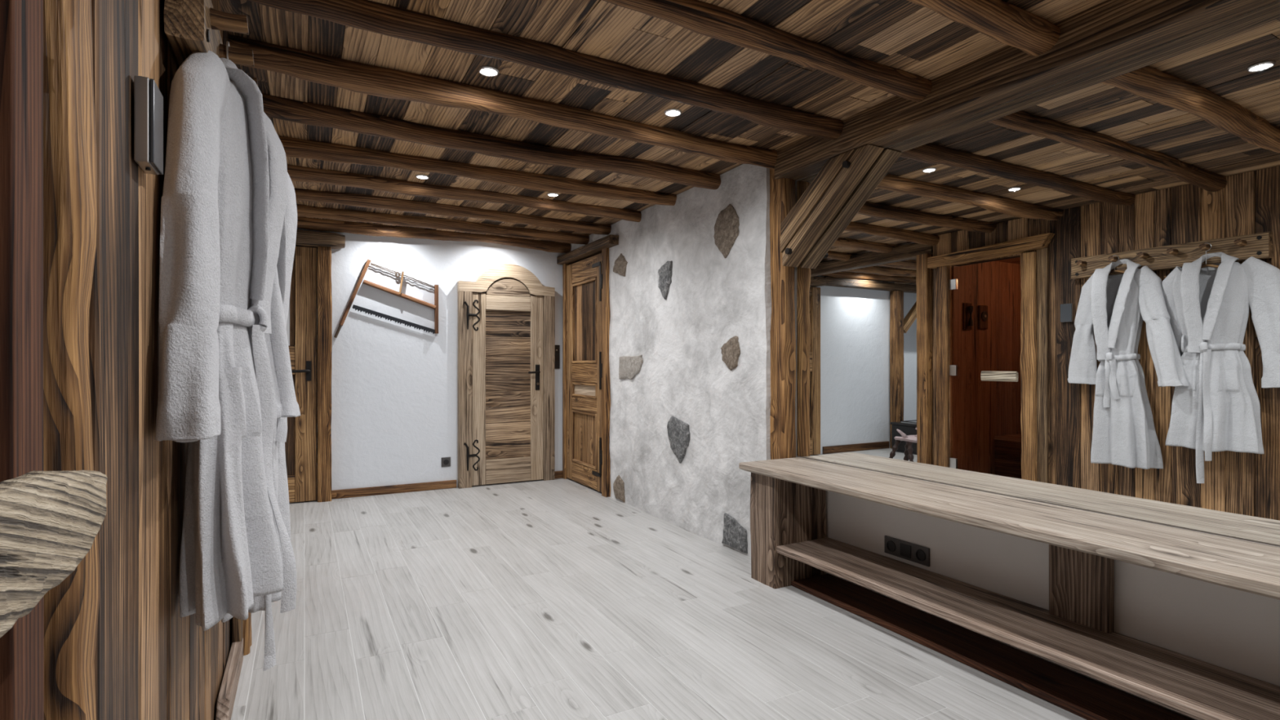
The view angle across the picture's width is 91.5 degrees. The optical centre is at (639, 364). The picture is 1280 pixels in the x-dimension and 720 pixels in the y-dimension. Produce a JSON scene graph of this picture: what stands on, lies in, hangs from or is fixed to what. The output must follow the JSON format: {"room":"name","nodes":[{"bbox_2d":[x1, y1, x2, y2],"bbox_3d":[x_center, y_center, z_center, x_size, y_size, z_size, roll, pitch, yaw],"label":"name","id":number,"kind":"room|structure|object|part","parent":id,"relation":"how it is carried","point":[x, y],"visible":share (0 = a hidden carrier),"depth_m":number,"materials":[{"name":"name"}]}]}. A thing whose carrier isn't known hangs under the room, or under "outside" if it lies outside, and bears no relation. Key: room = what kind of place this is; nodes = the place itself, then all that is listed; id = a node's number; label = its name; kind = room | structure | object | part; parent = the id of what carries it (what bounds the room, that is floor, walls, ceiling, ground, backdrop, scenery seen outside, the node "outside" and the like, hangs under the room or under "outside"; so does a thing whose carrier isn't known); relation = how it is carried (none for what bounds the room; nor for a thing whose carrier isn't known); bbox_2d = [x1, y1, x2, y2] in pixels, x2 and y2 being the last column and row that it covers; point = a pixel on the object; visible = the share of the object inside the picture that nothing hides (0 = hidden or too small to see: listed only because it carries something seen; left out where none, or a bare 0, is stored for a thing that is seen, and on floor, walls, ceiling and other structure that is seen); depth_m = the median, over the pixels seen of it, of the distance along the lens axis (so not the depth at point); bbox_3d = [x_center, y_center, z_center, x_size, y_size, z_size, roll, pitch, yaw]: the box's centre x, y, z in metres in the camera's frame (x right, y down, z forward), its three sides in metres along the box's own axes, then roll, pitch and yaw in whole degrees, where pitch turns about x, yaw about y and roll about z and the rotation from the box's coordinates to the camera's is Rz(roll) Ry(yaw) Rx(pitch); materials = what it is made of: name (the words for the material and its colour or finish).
{"room":"changing room","nodes":[
{"label":"changing room","id":0,"kind":"room"},
{"bbox_2d":[88,0,231,719],"bbox_3d":[-0.793,-0.030,0.945,0.033,2.260,5.015,0,0,-28],"label":"wall","id":1,"kind":"structure","parent":0,"point":[152,662],"depth_m":0.99,"materials":[{"name":"brown wood"}]},
{"bbox_2d":[133,75,163,174],"bbox_3d":[-0.795,-0.384,1.010,0.025,0.137,0.077,0,0,-28],"label":"wall lamp","id":2,"kind":"object","parent":1,"relation":"attached to","point":[148,98],"visible":1,"depth_m":0.98,"materials":[{"name":"silver metal"}]},
{"bbox_3d":[-0.786,-0.385,1.015,0.005,0.132,0.075,0,0,-28],"label":"plate","id":3,"kind":"part","parent":2,"relation":"part of","materials":[{"name":"grey metal"}]},
{"bbox_2d":[164,0,257,85],"bbox_3d":[-1.092,-0.700,1.672,0.128,0.154,1.060,0,0,-28],"label":"coat rack","id":4,"kind":"object","parent":1,"relation":"attached to","point":[190,26],"visible":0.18,"depth_m":1.23,"materials":[{"name":"brown wood"}]},
{"bbox_2d":[226,40,230,58],"bbox_3d":[-0.963,-0.643,1.458,0.018,0.222,0.349,0,0,-28],"label":"clothes hanger","id":5,"kind":"object","parent":4,"relation":"hanging from","point":[227,42],"visible":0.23,"depth_m":1.44,"materials":[{"name":"silver metal"}]},
{"bbox_2d":[155,50,296,671],"bbox_3d":[-0.883,0.019,1.383,0.217,1.416,0.729,0,0,-28],"label":"bathrobe","id":6,"kind":"object","parent":5,"relation":"hanging from","point":[224,197],"visible":0.99,"depth_m":1.29,"materials":[{"name":"fabric"}]},
{"bbox_2d":[215,638,243,719],"bbox_3d":[-1.357,1.056,2.064,0.033,0.083,0.558,0,0,-28],"label":"baseboard","id":7,"kind":"structure","parent":1,"relation":"attached to","point":[227,695],"depth_m":2.01,"materials":[{"name":"brown wood"}]},
{"bbox_2d":[231,612,251,655],"bbox_3d":[-1.681,0.055,2.708,0.094,2.090,1.038,0,0,-28],"label":"door frame","id":8,"kind":"structure","parent":1,"relation":"attached to","point":[241,628],"depth_m":2.36,"materials":[{"name":"brown wood"}]},
{"bbox_2d":[292,227,564,502],"bbox_3d":[-2.515,-0.030,5.188,4.786,2.260,0.120,0,0,-28],"label":"wall","id":9,"kind":"structure","parent":0,"point":[394,384],"depth_m":5.38,"materials":[{"name":"white paint"}]},
{"bbox_2d":[284,245,316,502],"bbox_3d":[-2.974,0.075,4.805,0.855,2.030,0.113,0,0,-28],"label":"door","id":10,"kind":"structure","parent":9,"relation":"in","point":[302,486],"depth_m":4.97,"materials":[{"name":"brown wood"}]},
{"bbox_2d":[286,301,289,345],"bbox_3d":[-2.857,-0.480,4.865,0.217,0.660,0.003,0,0,-28],"label":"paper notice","id":11,"kind":"object","parent":10,"relation":"attached to","point":[288,317],"visible":0.03,"depth_m":4.91,"materials":[{"name":"white paper"}]},
{"bbox_3d":[-3.000,0.480,4.833,0.571,0.798,0.025,0,0,-28],"label":"panel","id":12,"kind":"part","parent":10,"relation":"part of","materials":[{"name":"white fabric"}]},
{"bbox_3d":[-3.000,-0.490,4.833,0.571,0.678,0.025,0,0,-28],"label":"panel","id":13,"kind":"part","parent":10,"relation":"part of","materials":[{"name":"brown wood"}]},
{"bbox_3d":[-2.726,0.050,4.906,0.248,0.160,0.056,0,0,-28],"label":"handle","id":14,"kind":"part","parent":10,"relation":"part of","materials":[{"name":"black metal"}]},
{"bbox_2d":[333,258,438,337],"bbox_3d":[-2.136,-0.549,5.290,0.826,0.662,0.066,0,0,-28],"label":"saw","id":15,"kind":"object","parent":9,"relation":"attached to","point":[435,306],"visible":1,"depth_m":5.31,"materials":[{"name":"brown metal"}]},
{"bbox_3d":[-2.363,-0.600,5.174,0.242,0.561,0.054,0,0,-28],"label":"arm","id":16,"kind":"part","parent":15,"relation":"part of"},
{"bbox_3d":[-2.088,-0.382,5.322,0.668,0.232,0.004,0,0,-28],"label":"blade","id":17,"kind":"part","parent":15,"relation":"part of","materials":[{"name":"grey metal"}]},
{"bbox_3d":[-2.028,-0.761,5.353,0.527,0.191,0.021,0,0,-28],"label":"tension cord","id":18,"kind":"part","parent":15,"relation":"part of","materials":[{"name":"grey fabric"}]},
{"bbox_3d":[-1.790,-0.487,5.484,0.032,0.426,0.053,0,0,-28],"label":"arm","id":19,"kind":"part","parent":15,"relation":"part of"},
{"bbox_2d":[331,480,456,499],"bbox_3d":[-2.085,1.065,5.338,1.005,0.071,0.025,0,0,-28],"label":"baseboard","id":20,"kind":"structure","parent":9,"relation":"attached to","point":[384,490],"depth_m":5.31,"materials":[{"name":"brown wood"}]},
{"bbox_2d":[441,457,450,466],"bbox_3d":[-1.722,0.865,5.538,0.080,0.084,0.014,0,0,-28],"label":"power outlet","id":21,"kind":"object","parent":9,"relation":"attached to","point":[446,461],"visible":1,"depth_m":5.53,"materials":[{"name":"grey plastic"}]},
{"bbox_2d":[443,459,448,464],"bbox_3d":[-1.720,0.865,5.534,0.047,0.047,0.004,0,0,-28],"label":"socket","id":22,"kind":"object","parent":21,"relation":"attached to","point":[445,461],"depth_m":5.53,"materials":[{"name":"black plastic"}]},
{"bbox_2d":[457,263,555,488],"bbox_3d":[-1.211,0.085,5.747,0.901,2.030,0.130,0,0,-28],"label":"door","id":23,"kind":"structure","parent":9,"relation":"in","point":[490,451],"depth_m":5.75,"materials":[{"name":"brown wood"}]},
{"bbox_3d":[-1.224,0.182,5.780,0.424,1.364,0.035,0,0,-28],"label":"panel","id":24,"kind":"part","parent":23,"relation":"part of","materials":[{"name":"brown wood"}]},
{"bbox_3d":[-0.991,0.072,5.826,0.116,0.025,0.060,0,0,-28],"label":"lever","id":25,"kind":"part","parent":23,"relation":"part of","materials":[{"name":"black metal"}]},
{"bbox_3d":[-0.966,0.120,5.879,0.042,0.240,0.010,0,0,-28],"label":"handle","id":26,"kind":"part","parent":23,"relation":"part of","materials":[{"name":"black metal"}]},
{"bbox_2d":[555,345,559,368],"bbox_3d":[-0.801,-0.073,6.032,0.042,0.221,0.018,0,0,-28],"label":"light switch","id":27,"kind":"object","parent":9,"relation":"attached to","point":[557,347],"visible":0.84,"depth_m":6.02,"materials":[{"name":"black plastic"}]},
{"bbox_2d":[554,471,562,479],"bbox_3d":[-0.785,1.065,6.036,0.116,0.070,0.024,0,0,-28],"label":"baseboard","id":28,"kind":"structure","parent":9,"relation":"attached to","point":[557,474],"depth_m":6.02,"materials":[{"name":"brown wood"}]},
{"bbox_2d":[570,233,607,251],"bbox_3d":[-0.383,-1.075,5.710,0.276,0.170,0.980,0,0,-28],"label":"stone wall","id":29,"kind":"structure","parent":0,"point":[593,237],"depth_m":5.54,"materials":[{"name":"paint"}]},
{"bbox_2d":[231,478,1086,719],"bbox_3d":[-2.095,1.125,1.995,7.400,0.050,8.100,0,0,-28],"label":"floor","id":30,"kind":"structure","parent":0,"point":[326,672],"depth_m":2.56,"materials":[{"name":"white wood"}]},
{"bbox_2d":[316,246,332,502],"bbox_3d":[-2.551,0.077,5.043,0.110,2.045,0.106,0,0,-28],"label":"timber post","id":31,"kind":"object","parent":30,"relation":"on","point":[324,351],"visible":1,"depth_m":5.00,"materials":[{"name":"brown wood"}]},
{"bbox_2d":[295,229,345,248],"bbox_3d":[-2.892,-1.003,4.838,1.090,0.115,0.133,0,0,-28],"label":"ceiling beam","id":32,"kind":"structure","parent":31,"relation":"on","point":[304,237],"depth_m":4.96,"materials":[{"name":"brown wood"}]},
{"bbox_2d":[769,168,795,459],"bbox_3d":[0.776,-0.029,3.468,0.122,2.258,0.193,0,0,-28],"label":"timber post","id":33,"kind":"object","parent":30,"relation":"on","point":[782,191],"visible":0.46,"depth_m":3.39,"materials":[{"name":"brown wood"}]},
{"bbox_2d":[780,144,884,266],"bbox_3d":[0.940,-0.769,3.124,0.135,0.474,0.588,0,0,-28],"label":"brace","id":34,"kind":"object","parent":33,"relation":"attached to","point":[810,216],"visible":1,"depth_m":3.12,"materials":[{"name":"brown wood"}]},
{"bbox_2d":[791,573,1194,719],"bbox_3d":[1.637,1.088,1.716,0.251,0.023,3.272,0,0,-28],"label":"board","id":35,"kind":"object","parent":30,"relation":"on","point":[1083,696],"visible":1,"depth_m":2.29,"materials":[{"name":"brown wood"}]},
{"bbox_2d":[738,457,1279,719],"bbox_3d":[1.510,0.802,1.772,0.415,0.595,3.491,0,0,-28],"label":"bench","id":36,"kind":"object","parent":30,"relation":"on","point":[789,542],"visible":1,"depth_m":2.11,"materials":[{"name":"brown wood"}]},
{"bbox_3d":[0.767,0.824,3.219,0.353,0.552,0.197,0,0,-28],"label":"leg","id":37,"kind":"part","parent":36,"relation":"part of","materials":[{"name":"brown wood"}]},
{"bbox_2d":[218,0,1106,243],"bbox_3d":[-2.095,-1.210,1.995,7.400,0.100,8.100,0,0,-28],"label":"ceiling","id":38,"kind":"structure","parent":0,"point":[905,35],"depth_m":2.48,"materials":[{"name":"brown wood"}]},
{"bbox_2d":[415,173,429,179],"bbox_3d":[-1.341,-1.159,3.843,0.080,0.011,0.080,0,0,-28],"label":"recessed light","id":39,"kind":"object","parent":38,"relation":"in","point":[419,175],"visible":1,"depth_m":3.83,"materials":[{"name":"silver metal"}]},
{"bbox_2d":[297,216,571,253],"bbox_3d":[-3.598,-1.134,4.447,6.676,0.130,0.147,0,0,-28],"label":"joist","id":40,"kind":"object","parent":38,"relation":"attached to","point":[312,224],"visible":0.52,"depth_m":5.32,"materials":[{"name":"brown wood"}]},
{"bbox_2d":[296,204,589,244],"bbox_3d":[-3.395,-1.134,4.069,6.676,0.134,0.142,0,0,-28],"label":"joist","id":41,"kind":"object","parent":38,"relation":"attached to","point":[304,211],"visible":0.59,"depth_m":4.97,"materials":[{"name":"brown wood"}]},
{"bbox_2d":[293,187,611,235],"bbox_3d":[-3.167,-1.136,3.644,6.676,0.134,0.140,0,0,-28],"label":"joist","id":42,"kind":"object","parent":38,"relation":"attached to","point":[301,194],"visible":0.52,"depth_m":4.52,"materials":[{"name":"brown wood"}]},
{"bbox_2d":[286,164,641,222],"bbox_3d":[-2.928,-1.134,3.201,6.676,0.140,0.142,0,0,-28],"label":"joist","id":43,"kind":"object","parent":38,"relation":"attached to","point":[296,173],"visible":0.45,"depth_m":4.07,"materials":[{"name":"brown wood"}]},
{"bbox_2d":[278,135,676,205],"bbox_3d":[-0.850,-1.132,3.724,2.522,0.122,0.112,0,0,-28],"label":"joist","id":44,"kind":"object","parent":38,"relation":"attached to","point":[293,147],"visible":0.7,"depth_m":3.61,"materials":[{"name":"brown wood"}]},
{"bbox_2d":[478,65,498,76],"bbox_3d":[-0.597,-1.159,2.461,0.080,0.011,0.080,0,0,-28],"label":"recessed light","id":45,"kind":"object","parent":38,"relation":"in","point":[489,71],"visible":1,"depth_m":2.46,"materials":[{"name":"silver metal"}]},
{"bbox_2d":[262,92,720,189],"bbox_3d":[-0.608,-1.132,3.273,2.521,0.121,0.139,0,0,-28],"label":"joist","id":46,"kind":"object","parent":38,"relation":"attached to","point":[275,107],"visible":0.93,"depth_m":3.12,"materials":[{"name":"brown wood"}]},
{"bbox_2d":[227,33,777,168],"bbox_3d":[-0.371,-1.130,2.834,2.521,0.121,0.148,0,0,-28],"label":"joist","id":47,"kind":"object","parent":38,"relation":"attached to","point":[356,77],"visible":0.92,"depth_m":2.59,"materials":[{"name":"brown wood"}]},
{"bbox_2d":[248,0,843,139],"bbox_3d":[-0.135,-1.137,2.420,2.545,0.119,0.111,0,0,-28],"label":"joist","id":48,"kind":"object","parent":38,"relation":"attached to","point":[366,15],"visible":0.89,"depth_m":2.27,"materials":[{"name":"brown wood"}]},
{"bbox_2d":[546,192,559,196],"bbox_3d":[-0.592,-1.159,4.246,0.080,0.011,0.080,0,0,-28],"label":"recessed light","id":49,"kind":"object","parent":38,"relation":"in","point":[551,194],"visible":0.98,"depth_m":4.24,"materials":[{"name":"silver metal"}]},
{"bbox_2d":[664,108,681,116],"bbox_3d":[0.151,-1.159,2.864,0.080,0.011,0.080,0,0,-28],"label":"recessed light","id":50,"kind":"object","parent":38,"relation":"in","point":[669,112],"visible":1,"depth_m":2.85,"materials":[{"name":"silver metal"}]},
{"bbox_2d":[603,0,932,102],"bbox_3d":[0.092,-1.140,1.998,2.545,0.125,0.122,0,0,-28],"label":"joist","id":51,"kind":"object","parent":38,"relation":"attached to","point":[700,17],"visible":0.94,"depth_m":2.17,"materials":[{"name":"brown wood"}]},
{"bbox_2d":[907,0,1060,56],"bbox_3d":[0.314,-1.137,1.586,2.545,0.127,0.144,0,0,-28],"label":"joist","id":52,"kind":"object","parent":38,"relation":"attached to","point":[1004,22],"visible":0.94,"depth_m":1.99,"materials":[{"name":"brown wood"}]},
{"bbox_2d":[774,0,1278,181],"bbox_3d":[1.718,-1.089,1.696,0.137,0.165,3.920,0,0,-28],"label":"ceiling beam","id":53,"kind":"structure","parent":38,"relation":"attached to","point":[1107,32],"depth_m":2.25,"materials":[{"name":"brown wood"}]},
{"bbox_2d":[608,164,771,556],"bbox_3d":[0.320,-0.030,4.385,0.293,2.260,2.020,0,0,-28],"label":"stone wall","id":54,"kind":"structure","parent":0,"point":[690,281],"depth_m":4.07,"materials":[{"name":"paint"}]},
{"bbox_2d":[556,234,618,497],"bbox_3d":[-0.445,0.027,5.558,0.183,2.147,1.170,0,0,-28],"label":"door","id":55,"kind":"structure","parent":54,"relation":"in","point":[586,313],"depth_m":5.57,"materials":[{"name":"brown wood"}]},
{"bbox_3d":[-0.501,-0.385,5.627,0.025,0.742,0.565,0,0,-28],"label":"moulding","id":56,"kind":"part","parent":55,"relation":"part of","materials":[{"name":"brown wood"}]},
{"bbox_3d":[-0.501,0.230,5.627,0.025,0.132,0.565,0,0,-28],"label":"moulding","id":57,"kind":"part","parent":55,"relation":"part of","materials":[{"name":"brown wood"}]},
{"bbox_3d":[-0.501,0.665,5.627,0.025,0.482,0.565,0,0,-28],"label":"moulding","id":58,"kind":"part","parent":55,"relation":"part of","materials":[{"name":"brown wood"}]},
{"bbox_3d":[-0.482,-0.385,5.636,0.020,0.748,0.570,0,0,-28],"label":"panel","id":59,"kind":"part","parent":55,"relation":"part of","materials":[{"name":"brown wood"}]},
{"bbox_3d":[-0.482,0.230,5.637,0.020,0.138,0.571,0,0,-28],"label":"panel","id":60,"kind":"part","parent":55,"relation":"part of","materials":[{"name":"brown wood"}]},
{"bbox_3d":[-0.482,0.665,5.636,0.020,0.488,0.570,0,0,-28],"label":"panel","id":61,"kind":"part","parent":55,"relation":"part of","materials":[{"name":"brown wood"}]},
{"bbox_2d":[794,0,1279,719],"bbox_3d":[1.812,-0.030,1.821,0.144,2.260,4.090,0,0,-28],"label":"wall","id":62,"kind":"structure","parent":0,"point":[1237,631],"depth_m":2.07,"materials":[{"name":"grey paint"}]},
{"bbox_2d":[884,535,929,566],"bbox_3d":[1.195,0.835,2.800,0.014,0.080,0.236,0,0,-28],"label":"power outlet","id":63,"kind":"object","parent":62,"relation":"attached to","point":[906,550],"visible":1,"depth_m":2.79,"materials":[{"name":"grey plastic"}]},
{"bbox_2d":[886,540,895,551],"bbox_3d":[1.154,0.835,2.867,0.004,0.052,0.052,0,0,-28],"label":"socket","id":64,"kind":"object","parent":63,"relation":"attached to","point":[891,544],"depth_m":2.87,"materials":[{"name":"black plastic"}]},
{"bbox_2d":[915,549,925,561],"bbox_3d":[1.228,0.835,2.729,0.004,0.052,0.052,0,0,-28],"label":"socket","id":65,"kind":"object","parent":63,"relation":"attached to","point":[920,553],"depth_m":2.73,"materials":[{"name":"black plastic"}]},
{"bbox_2d":[796,0,1279,545],"bbox_3d":[1.784,-0.254,1.712,0.005,1.508,3.885,0,0,-28],"label":"wall mirror","id":66,"kind":"object","parent":62,"relation":"attached to","point":[1067,292],"visible":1,"depth_m":2.18,"materials":[{"name":"clear glass"}]},
{"bbox_3d":[-0.837,-0.030,0.921,0.068,2.260,5.015,0,0,-28],"label":"wall","id":67,"kind":"structure","parent":0,"visible":0},
{"bbox_2d":[0,0,44,719],"bbox_3d":[-0.625,-0.029,0.598,0.061,2.258,0.079,0,0,-28],"label":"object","id":68,"kind":"object","parent":67,"relation":"attached to","point":[21,21],"visible":0.85,"depth_m":0.60,"materials":[{"name":"brown wood"}]},
{"bbox_2d":[0,470,107,637],"bbox_3d":[-0.295,0.098,0.089,0.104,1.985,1.128,0,0,-28],"label":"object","id":69,"kind":"structure","parent":67,"relation":"in","point":[50,521],"depth_m":0.46,"materials":[{"name":"beige wood"}]},
{"bbox_2d":[43,0,99,719],"bbox_3d":[-0.708,-0.029,0.752,0.088,2.258,0.100,0,0,-20],"label":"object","id":70,"kind":"object","parent":67,"relation":"attached to","point":[71,608],"visible":0.42,"depth_m":0.73,"materials":[{"name":"brown wood"}]},
{"bbox_3d":[-1.197,-0.658,1.894,0.018,0.192,0.349,0,0,-28],"label":"clothes hanger","id":71,"kind":"object","parent":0,"visible":0},
{"bbox_2d":[221,172,300,622],"bbox_3d":[-1.132,-0.017,1.853,0.220,1.407,0.729,0,0,-28],"label":"bathrobe","id":72,"kind":"object","parent":71,"relation":"hanging from","point":[277,342],"visible":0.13,"depth_m":1.83,"materials":[{"name":"fabric"}]}
]}

